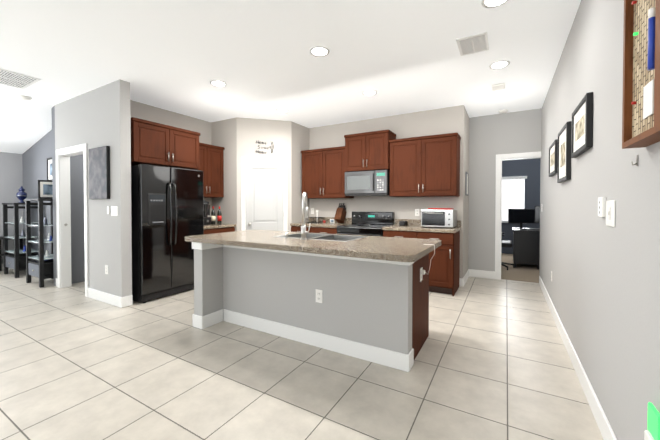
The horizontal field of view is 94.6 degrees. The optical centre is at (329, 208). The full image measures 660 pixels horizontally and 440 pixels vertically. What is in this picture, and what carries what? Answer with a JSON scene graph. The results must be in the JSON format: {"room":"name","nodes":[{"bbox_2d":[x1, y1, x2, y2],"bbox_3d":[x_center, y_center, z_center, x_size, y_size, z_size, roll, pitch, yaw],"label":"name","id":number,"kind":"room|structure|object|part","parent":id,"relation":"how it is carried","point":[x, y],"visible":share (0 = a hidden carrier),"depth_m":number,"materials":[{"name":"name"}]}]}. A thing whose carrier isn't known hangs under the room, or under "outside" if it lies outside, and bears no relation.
{"room":"kitchen","nodes":[
{"label":"kitchen","id":0,"kind":"room"},
{"bbox_2d":[0,152,23,263],"bbox_3d":[-7.694,-0.181,3.643,0.120,2.800,5.820,0,1,30],"label":"wall","id":1,"kind":"structure","parent":0,"point":[11,175],"depth_m":5.98,"materials":[{"name":"paint"}]},
{"bbox_2d":[0,93,53,153],"bbox_3d":[-6.656,-1.353,3.026,2.520,0.640,6.060,0,1,30],"label":"ceiling","id":2,"kind":"structure","parent":0,"point":[25,125],"depth_m":5.02,"materials":[{"name":"white paint"}]},
{"bbox_2d":[22,130,51,254],"bbox_3d":[-5.219,-0.209,5.642,2.400,2.800,0.120,0,1,30],"label":"wall","id":3,"kind":"structure","parent":0,"point":[36,155],"depth_m":5.77,"materials":[{"name":"grey paint"}]},
{"bbox_2d":[47,157,51,179],"bbox_3d":[-4.815,-0.694,5.316,0.580,0.420,0.024,0,1,30],"label":"framed picture","id":4,"kind":"object","parent":3,"relation":"attached to","point":[49,168],"visible":0.31,"depth_m":5.41,"materials":[{"name":"black"}]},
{"bbox_2d":[51,105,84,285],"bbox_3d":[-3.949,-0.204,5.322,0.120,2.800,1.360,0,1,30],"label":"wall","id":5,"kind":"structure","parent":0,"point":[77,217],"depth_m":4.91,"materials":[{"name":"grey paint"}]},
{"bbox_2d":[55,79,131,296],"bbox_3d":[-3.383,-0.190,4.254,1.930,2.800,0.161,0,1,30],"label":"wall","id":6,"kind":"structure","parent":0,"point":[98,117],"depth_m":3.90,"materials":[{"name":"paint"}]},
{"bbox_2d":[56,143,88,296],"bbox_3d":[-3.714,0.155,4.465,0.980,2.105,0.140,0,1,30],"label":"door frame","id":7,"kind":"structure","parent":6,"relation":"attached to","point":[63,155],"depth_m":4.63,"materials":[{"name":"white wood"}]},
{"bbox_3d":[-3.002,-0.461,3.959,0.480,0.670,0.040,0,1,30],"label":"canvas picture of dog","id":8,"kind":"part","parent":6,"relation":"part of"},
{"bbox_2d":[88,288,123,307],"bbox_3d":[-2.938,1.149,3.964,0.879,0.130,0.019,0,1,30],"label":"baseboard","id":9,"kind":"structure","parent":6,"relation":"attached to","point":[105,297],"depth_m":3.92,"materials":[{"name":"white"}]},
{"bbox_2d":[109,206,117,215],"bbox_3d":[-2.699,0.026,3.810,0.160,0.120,0.008,0,1,30],"label":"light switch","id":10,"kind":"object","parent":6,"relation":"attached to","point":[114,210],"depth_m":3.81,"materials":[{"name":"white plastic"}]},
{"bbox_2d":[130,100,211,216],"bbox_3d":[-2.700,-0.200,4.963,0.120,2.800,1.750,0,1,30],"label":"wall","id":11,"kind":"structure","parent":0,"point":[139,110],"depth_m":5.03,"materials":[{"name":"paint"}]},
{"bbox_2d":[131,117,202,168],"bbox_3d":[-2.542,-0.888,4.464,0.640,0.550,0.970,0,1,30],"label":"upper cabinet","id":12,"kind":"object","parent":11,"relation":"attached to","point":[155,143],"depth_m":4.25,"materials":[{"name":"brown wood"}]},
{"bbox_2d":[192,145,224,196],"bbox_3d":[-2.244,-0.649,5.282,0.340,0.890,0.710,0,1,30],"label":"upper cabinet","id":13,"kind":"object","parent":11,"relation":"attached to","point":[213,159],"depth_m":5.31,"materials":[{"name":"brown wood"}]},
{"bbox_2d":[211,117,308,230],"bbox_3d":[-1.133,-0.218,6.331,1.460,2.800,2.190,0,1,30],"label":"wall","id":14,"kind":"structure","parent":0,"point":[237,138],"depth_m":5.50,"materials":[{"name":"paint"}]},
{"bbox_2d":[241,157,286,230],"bbox_3d":[-1.172,0.139,5.477,0.810,2.110,0.019,0,1,-15],"label":"door frame","id":15,"kind":"structure","parent":14,"relation":"attached to","point":[243,212],"depth_m":5.42,"materials":[{"name":"white wood"}]},
{"bbox_2d":[245,161,283,230],"bbox_3d":[-1.172,0.171,5.470,0.492,2.029,0.496,0,1,30],"label":"pantry door","id":16,"kind":"structure","parent":14,"relation":"in","point":[264,195],"depth_m":5.46,"materials":[{"name":"white wood"}]},
{"bbox_2d":[256,140,273,153],"bbox_3d":[-1.171,-1.104,5.465,0.323,0.235,0.008,0,1,-15],"label":"home sign","id":17,"kind":"object","parent":14,"relation":"attached to","point":[258,151],"visible":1,"depth_m":5.45,"materials":[{"name":"grey metal"}]},
{"bbox_2d":[0,0,580,127],"bbox_3d":[-0.112,-1.626,3.207,8.620,0.100,12.940,0,1,30],"label":"ceiling","id":18,"kind":"structure","parent":0,"point":[262,62],"depth_m":3.10,"materials":[{"name":"white paint"}]},
{"bbox_2d":[0,68,40,88],"bbox_3d":[-3.876,-1.576,3.712,0.600,0.012,0.360,0,1,30],"label":"ceiling vent","id":19,"kind":"object","parent":18,"relation":"in","point":[14,79],"visible":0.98,"depth_m":3.71,"materials":[{"name":"white metal"}]},
{"bbox_2d":[18,95,31,99],"bbox_3d":[-4.332,-1.573,4.323,0.142,0.034,0.142,0,1,21],"label":"smoke detector","id":20,"kind":"object","parent":18,"relation":"attached to","point":[23,97],"depth_m":4.29,"materials":[{"name":"white plastic"}]},
{"bbox_2d":[210,80,226,86],"bbox_3d":[-1.408,-1.581,3.843,0.199,0.007,0.199,0,1,24],"label":"recessed light","id":21,"kind":"object","parent":18,"relation":"in","point":[218,83],"depth_m":3.83,"materials":[{"name":"white"}]},
{"bbox_2d":[310,46,329,56],"bbox_3d":[-0.104,-1.570,3.041,0.199,0.007,0.199,0,1,24],"label":"recessed light","id":22,"kind":"object","parent":18,"relation":"in","point":[319,51],"depth_m":3.03,"materials":[{"name":"white"}]},
{"bbox_2d":[362,90,376,95],"bbox_3d":[0.542,-1.585,4.157,0.199,0.007,0.199,0,1,24],"label":"recessed light","id":23,"kind":"object","parent":18,"relation":"in","point":[367,92],"depth_m":4.14,"materials":[{"name":"white"}]},
{"bbox_2d":[456,31,488,55],"bbox_3d":[1.366,-1.565,2.906,0.260,0.012,0.360,0,1,30],"label":"ceiling vent","id":24,"kind":"object","parent":18,"relation":"in","point":[473,44],"visible":0.94,"depth_m":2.89,"materials":[{"name":"white metal"}]},
{"bbox_2d":[481,0,508,7],"bbox_3d":[1.237,-1.559,2.264,0.199,0.007,0.199,0,1,24],"label":"recessed light","id":25,"kind":"object","parent":18,"relation":"in","point":[485,3],"depth_m":2.31,"materials":[{"name":"white"}]},
{"bbox_2d":[491,83,504,90],"bbox_3d":[2.167,-1.571,3.921,0.150,0.029,0.180,0,1,30],"label":"ceiling vent","id":26,"kind":"object","parent":18,"relation":"attached to","point":[499,86],"depth_m":3.88,"materials":[{"name":"white plastic"}]},
{"bbox_2d":[489,60,509,68],"bbox_3d":[1.853,-1.574,3.329,0.199,0.007,0.199,0,1,24],"label":"recessed light","id":27,"kind":"object","parent":18,"relation":"in","point":[499,64],"depth_m":3.31,"materials":[{"name":"white"}]},
{"bbox_2d":[498,109,507,113],"bbox_3d":[2.823,-1.585,4.963,0.142,0.029,0.142,0,1,21],"label":"smoke detector","id":28,"kind":"object","parent":18,"relation":"attached to","point":[505,110],"depth_m":4.92,"materials":[{"name":"white plastic"}]},
{"bbox_2d":[0,269,602,439],"bbox_3d":[-2.885,1.253,2.968,9.140,0.050,9.680,0,1,30],"label":"floor","id":29,"kind":"structure","parent":0,"point":[492,360],"depth_m":2.23,"materials":[{"name":"beige tile"}]},
{"bbox_2d":[0,235,24,270],"bbox_3d":[-6.077,0.859,5.852,0.400,0.660,0.340,0,1,30],"label":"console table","id":30,"kind":"object","parent":29,"relation":"on","point":[20,243],"visible":0.17,"depth_m":5.82,"materials":[{"name":"black wood"}]},
{"bbox_2d":[2,203,38,277],"bbox_3d":[-5.593,0.543,5.545,0.640,1.300,0.380,0,1,30],"label":"shelf unit","id":31,"kind":"object","parent":29,"relation":"on","point":[15,259],"visible":0.52,"depth_m":5.39,"materials":[{"name":"black wood"}]},
{"bbox_2d":[16,186,27,202],"bbox_3d":[-5.619,-0.264,5.549,0.155,0.310,0.155,0,1,30],"label":"decorative urn","id":32,"kind":"object","parent":31,"relation":"on","point":[21,195],"visible":0.88,"depth_m":5.52,"materials":[{"name":"blue ceramic"}]},
{"bbox_2d":[24,199,53,287],"bbox_3d":[-4.582,0.521,4.936,0.600,1.360,0.380,0,1,30],"label":"shelf unit","id":33,"kind":"object","parent":29,"relation":"on","point":[40,266],"visible":0.73,"depth_m":4.79,"materials":[{"name":"black wood"}]},
{"bbox_2d":[38,180,52,198],"bbox_3d":[-4.529,-0.308,4.884,0.192,0.296,0.247,0,1,30],"label":"framed picture","id":34,"kind":"object","parent":33,"relation":"on","point":[44,189],"visible":0.65,"depth_m":4.84,"materials":[{"name":"black"}]},
{"bbox_2d":[131,164,203,302],"bbox_3d":[-2.450,0.315,4.420,0.841,1.785,0.920,0,1,30],"label":"refrigerator","id":35,"kind":"object","parent":29,"relation":"on","point":[167,210],"visible":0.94,"depth_m":4.10,"materials":[{"name":"black metal"}]},
{"bbox_2d":[204,227,234,233],"bbox_3d":[-2.109,0.760,5.220,0.654,0.875,0.724,0,1,30],"label":"base cabinet","id":36,"kind":"object","parent":29,"relation":"on","point":[219,230],"depth_m":5.08,"materials":[{"name":"brown wood"}]},
{"bbox_2d":[204,223,235,228],"bbox_3d":[-2.117,0.245,5.219,0.635,0.146,0.728,0,1,30],"label":"countertop","id":37,"kind":"structure","parent":36,"relation":"on","point":[216,225],"depth_m":5.08,"materials":[{"name":"stone"}]},
{"bbox_2d":[203,200,210,224],"bbox_3d":[-2.128,0.063,5.187,0.179,0.417,0.195,0,1,30],"label":"blender","id":38,"kind":"object","parent":37,"relation":"on","point":[207,220],"visible":0.52,"depth_m":5.14,"materials":[{"name":"black"}]},
{"bbox_2d":[211,206,215,224],"bbox_3d":[-2.029,0.112,5.288,0.075,0.316,0.075,0,1,30],"label":"wine bottle","id":39,"kind":"object","parent":37,"relation":"on","point":[213,219],"visible":0.98,"depth_m":5.26,"materials":[{"name":"black glass"}]},
{"bbox_2d":[217,206,221,223],"bbox_3d":[-1.940,0.111,5.341,0.075,0.316,0.075,0,1,30],"label":"wine bottle","id":40,"kind":"object","parent":37,"relation":"on","point":[219,217],"visible":1,"depth_m":5.32,"materials":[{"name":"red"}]},
{"bbox_2d":[291,226,314,232],"bbox_3d":[-0.338,0.753,5.725,0.528,0.876,0.620,0,1,30],"label":"base cabinet","id":41,"kind":"object","parent":29,"relation":"on","point":[293,228],"depth_m":5.48,"materials":[{"name":"brown wood"}]},
{"bbox_2d":[290,217,460,232],"bbox_3d":[0.649,0.246,5.138,2.822,0.146,0.635,0,1,30],"label":"countertop","id":42,"kind":"structure","parent":41,"relation":"on","point":[413,225],"depth_m":5.02,"materials":[{"name":"stone"}]},
{"bbox_2d":[306,210,322,222],"bbox_3d":[-0.282,0.143,5.842,0.256,0.240,0.256,0,1,30],"label":"wire basket","id":43,"kind":"object","parent":42,"relation":"on","point":[317,217],"visible":0.96,"depth_m":5.76,"materials":[{"name":"black"}]},
{"bbox_2d":[334,203,346,222],"bbox_3d":[0.195,0.077,5.616,0.130,0.370,0.261,0,1,30],"label":"knife block","id":44,"kind":"object","parent":42,"relation":"on","point":[340,215],"visible":1,"depth_m":5.58,"materials":[{"name":"brown wood"}]},
{"bbox_2d":[323,219,406,225],"bbox_3d":[0.563,0.232,5.412,1.597,0.075,0.150,0,1,30],"label":"kitchen items","id":45,"kind":"object","parent":42,"relation":"on","point":[402,223],"depth_m":4.99,"materials":[{"name":"white plastic"}]},
{"bbox_2d":[421,208,456,227],"bbox_3d":[1.649,0.134,4.616,0.460,0.290,0.418,0,1,30],"label":"toaster oven","id":46,"kind":"object","parent":42,"relation":"on","point":[438,217],"visible":1,"depth_m":4.47,"materials":[{"name":"silver metal"}]},
{"bbox_2d":[315,227,336,233],"bbox_3d":[0.028,0.756,5.513,0.567,0.876,0.620,0,1,30],"label":"base cabinet","id":47,"kind":"object","parent":29,"relation":"on","point":[317,229],"depth_m":5.20,"materials":[{"name":"brown wood"}]},
{"bbox_2d":[337,211,394,236],"bbox_3d":[0.595,0.626,5.122,0.789,1.145,0.719,0,1,30],"label":"range","id":48,"kind":"object","parent":29,"relation":"on","point":[368,223],"visible":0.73,"depth_m":5.17,"materials":[{"name":"black metal"}]},
{"bbox_2d":[383,230,422,238],"bbox_3d":[1.222,0.765,4.822,0.583,0.876,0.620,0,1,30],"label":"base cabinet","id":49,"kind":"object","parent":29,"relation":"on","point":[386,233],"depth_m":4.53,"materials":[{"name":"brown wood"}]},
{"bbox_2d":[412,253,428,359],"bbox_3d":[0.529,0.792,2.848,0.646,0.876,0.620,0,1,30],"label":"base cabinet","id":50,"kind":"object","parent":29,"relation":"on","point":[420,312],"visible":0.08,"depth_m":2.63,"materials":[{"name":"brown wood"}]},
{"bbox_2d":[185,230,440,261],"bbox_3d":[-0.241,0.389,3.061,2.430,0.197,1.070,0,1,30],"label":"countertop","id":51,"kind":"structure","parent":50,"relation":"on","point":[398,249],"depth_m":2.71,"materials":[{"name":"stone"}]},
{"bbox_2d":[285,192,310,239],"bbox_3d":[-0.287,0.063,3.026,0.320,0.462,0.202,0,1,30],"label":"faucet","id":52,"kind":"object","parent":51,"relation":"on","point":[304,232],"visible":1,"depth_m":2.91,"materials":[{"name":"white metal"}]},
{"bbox_2d":[420,244,434,281],"bbox_3d":[0.827,0.461,2.584,0.128,0.340,0.158,0,1,30],"label":"charger","id":53,"kind":"object","parent":50,"relation":"attached to","point":[422,272],"visible":1,"depth_m":2.62,"materials":[{"name":"white plastic"}]},
{"bbox_2d":[423,231,459,295],"bbox_3d":[1.611,0.768,4.596,0.566,0.876,0.620,0,1,30],"label":"base cabinet","id":54,"kind":"object","parent":29,"relation":"on","point":[444,272],"depth_m":4.28,"materials":[{"name":"brown wood"}]},
{"bbox_2d":[194,247,411,354],"bbox_3d":[-0.381,0.788,2.791,2.165,0.885,0.385,0,1,30],"label":"wall","id":55,"kind":"structure","parent":0,"point":[367,302],"depth_m":2.74,"materials":[{"name":"paint"}]},
{"bbox_2d":[192,242,413,265],"bbox_3d":[-0.385,0.383,2.779,2.197,0.074,0.401,0,1,30],"label":"trim","id":56,"kind":"structure","parent":55,"relation":"on","point":[199,246],"depth_m":2.83,"materials":[{"name":"white"}]},
{"bbox_2d":[192,309,413,371],"bbox_3d":[-0.384,1.165,2.790,2.193,0.130,0.399,0,1,30],"label":"baseboard","id":57,"kind":"structure","parent":55,"relation":"attached to","point":[390,358],"depth_m":2.72,"materials":[{"name":"white"}]},
{"bbox_2d":[316,289,322,302],"bbox_3d":[-0.098,0.776,2.706,0.072,0.116,0.007,0,1,30],"label":"outlet","id":58,"kind":"object","parent":55,"relation":"attached to","point":[319,296],"visible":1,"depth_m":2.70,"materials":[{"name":"white plastic"}]},
{"bbox_2d":[309,105,468,277],"bbox_3d":[1.050,-0.211,5.801,2.850,2.800,0.920,0,1,30],"label":"wall block","id":59,"kind":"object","parent":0,"point":[453,119],"visible":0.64,"depth_m":5.14,"materials":[{"name":"paint"}]},
{"bbox_2d":[301,146,353,198],"bbox_3d":[-0.050,-0.645,5.701,0.940,0.890,0.340,0,1,30],"label":"upper cabinet","id":60,"kind":"object","parent":59,"relation":"attached to","point":[323,170],"depth_m":5.54,"materials":[{"name":"brown wood"}]},
{"bbox_2d":[345,169,389,195],"bbox_3d":[0.675,-0.433,5.226,0.771,0.410,0.440,0,1,30],"label":"microwave","id":61,"kind":"object","parent":59,"relation":"attached to","point":[369,183],"visible":0.98,"depth_m":5.04,"materials":[{"name":"silver metal"}]},
{"bbox_2d":[345,129,396,171],"bbox_3d":[0.690,-0.953,5.245,0.785,0.620,0.380,0,1,30],"label":"upper cabinet","id":62,"kind":"object","parent":59,"relation":"attached to","point":[363,151],"depth_m":5.06,"materials":[{"name":"brown wood"}]},
{"bbox_2d":[389,133,460,196],"bbox_3d":[1.483,-0.648,4.813,1.015,0.900,0.340,0,1,30],"label":"upper cabinet","id":63,"kind":"object","parent":59,"relation":"attached to","point":[425,166],"depth_m":4.64,"materials":[{"name":"brown wood"}]},
{"bbox_2d":[460,269,469,286],"bbox_3d":[2.247,1.134,5.048,0.034,0.130,0.814,0,1,30],"label":"baseboard","id":64,"kind":"structure","parent":59,"relation":"attached to","point":[463,280],"depth_m":4.79,"materials":[{"name":"white"}]},
{"bbox_2d":[465,172,468,195],"bbox_3d":[2.262,-0.410,5.026,0.019,0.380,0.300,0,1,30],"label":"framed picture","id":65,"kind":"object","parent":59,"relation":"attached to","point":[466,183],"visible":1,"depth_m":5.00,"materials":[{"name":"grey plastic"}]},
{"bbox_2d":[468,108,541,275],"bbox_3d":[3.855,-0.195,4.638,3.170,2.800,0.120,0,1,30],"label":"wall","id":66,"kind":"structure","parent":0,"point":[491,137],"depth_m":5.22,"materials":[{"name":"paint"}]},
{"bbox_2d":[470,269,494,278],"bbox_3d":[2.645,1.131,5.277,0.375,0.130,0.019,0,1,30],"label":"baseboard","id":67,"kind":"structure","parent":66,"relation":"attached to","point":[473,273],"depth_m":5.27,"materials":[{"name":"white"}]},
{"bbox_2d":[495,151,540,279],"bbox_3d":[3.113,0.142,5.063,0.636,2.115,0.140,0,1,30],"label":"door frame","id":68,"kind":"structure","parent":66,"relation":"attached to","point":[500,158],"depth_m":5.14,"materials":[{"name":"white wood"}]},
{"bbox_2d":[501,253,538,282],"bbox_3d":[4.520,1.207,6.156,3.520,0.054,3.260,0,1,30],"label":"floor","id":69,"kind":"structure","parent":0,"point":[524,272],"depth_m":5.76,"materials":[{"name":"beige carpet"}]},
{"bbox_2d":[501,232,514,269],"bbox_3d":[3.411,0.839,6.188,0.595,0.690,0.623,0,1,30],"label":"office chair","id":70,"kind":"object","parent":69,"relation":"on","point":[506,243],"visible":0.31,"depth_m":5.84,"materials":[{"name":"black"}]},
{"bbox_2d":[512,227,539,268],"bbox_3d":[4.574,0.805,6.102,1.580,0.760,0.790,0,1,30],"label":"office desk","id":71,"kind":"object","parent":69,"relation":"on","point":[526,246],"visible":0.48,"depth_m":6.05,"materials":[{"name":"black wood"}]},
{"bbox_2d":[508,209,534,228],"bbox_3d":[4.022,0.210,6.396,0.483,0.420,0.193,0,1,30],"label":"monitor","id":72,"kind":"object","parent":71,"relation":"on","point":[520,216],"visible":0.92,"depth_m":6.38,"materials":[{"name":"black plastic"}]},
{"bbox_2d":[535,206,539,222],"bbox_3d":[4.513,0.182,6.250,0.520,0.480,0.156,0,1,30],"label":"monitor","id":73,"kind":"object","parent":71,"relation":"on","point":[537,214],"visible":0.17,"depth_m":6.35,"materials":[{"name":"black"}]},
{"bbox_2d":[501,158,539,253],"bbox_3d":[5.255,-0.234,7.525,3.640,2.800,0.120,0,1,30],"label":"wall","id":74,"kind":"structure","parent":0,"point":[529,169],"depth_m":7.64,"materials":[{"name":"paint"}]},
{"bbox_2d":[502,176,526,222],"bbox_3d":[4.403,-0.235,7.929,1.220,1.190,0.034,0,1,30],"label":"window blinds","id":75,"kind":"object","parent":74,"relation":"attached to","point":[513,192],"visible":0.21,"depth_m":7.78,"materials":[{"name":"white"}]},
{"bbox_2d":[540,0,659,439],"bbox_3d":[1.033,-0.142,0.715,0.120,2.800,9.500,0,1,30],"label":"wall","id":76,"kind":"structure","parent":0,"point":[602,287],"depth_m":1.69,"materials":[{"name":"paint"}]},
{"bbox_2d":[549,139,557,176],"bbox_3d":[2.524,-0.559,3.439,0.034,0.350,0.550,0,1,30],"label":"picture frame","id":77,"kind":"object","parent":76,"relation":"attached to","point":[553,150],"visible":0.83,"depth_m":3.38,"materials":[{"name":"black"}]},
{"bbox_2d":[557,121,571,182],"bbox_3d":[2.161,-0.500,2.813,0.034,0.490,0.530,0,1,30],"label":"picture frame","id":78,"kind":"object","parent":76,"relation":"attached to","point":[564,158],"visible":1,"depth_m":2.73,"materials":[{"name":"black"}]},
{"bbox_2d":[539,276,616,439],"bbox_3d":[0.972,1.193,0.768,0.019,0.130,9.500,0,1,30],"label":"baseboard","id":79,"kind":"structure","parent":76,"relation":"attached to","point":[604,426],"depth_m":2.07,"materials":[{"name":"white wood"}]},
{"bbox_2d":[571,92,592,157],"bbox_3d":[1.787,-0.572,2.167,0.034,0.350,0.520,0,1,30],"label":"picture frame","id":80,"kind":"object","parent":76,"relation":"attached to","point":[582,130],"visible":1,"depth_m":2.08,"materials":[{"name":"black"}]},
{"bbox_2d":[598,197,615,226],"bbox_3d":[1.457,0.012,1.591,0.021,0.150,0.315,0,1,30],"label":"light switch","id":81,"kind":"object","parent":76,"relation":"attached to","point":[606,209],"visible":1,"depth_m":1.57,"materials":[{"name":"white plastic"}]},
{"bbox_2d":[631,155,637,165],"bbox_3d":[1.276,-0.202,1.278,0.021,0.045,0.012,0,1,30],"label":"wall hook","id":82,"kind":"object","parent":76,"relation":"attached to","point":[636,163],"visible":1,"depth_m":1.26,"materials":[{"name":"grey metal"}]},
{"bbox_2d":[622,0,659,148],"bbox_3d":[0.995,-0.671,0.833,0.069,0.865,0.880,0,1,30],"label":"bulletin board","id":83,"kind":"object","parent":76,"relation":"attached to","point":[641,85],"visible":1,"depth_m":1.13,"materials":[{"name":"brown wood"}]},
{"bbox_3d":[1.887,0.826,2.331,0.007,0.136,3.042,0,1,30],"label":"outlet","id":84,"kind":"object","parent":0,"visible":0},
{"bbox_2d":[644,402,659,439],"bbox_3d":[1.126,0.774,1.054,0.032,0.160,0.090,0,1,30],"label":"light","id":85,"kind":"object","parent":84,"relation":"attached to","point":[653,433],"visible":1,"depth_m":1.06,"materials":[{"name":"plastic"}]}
]}

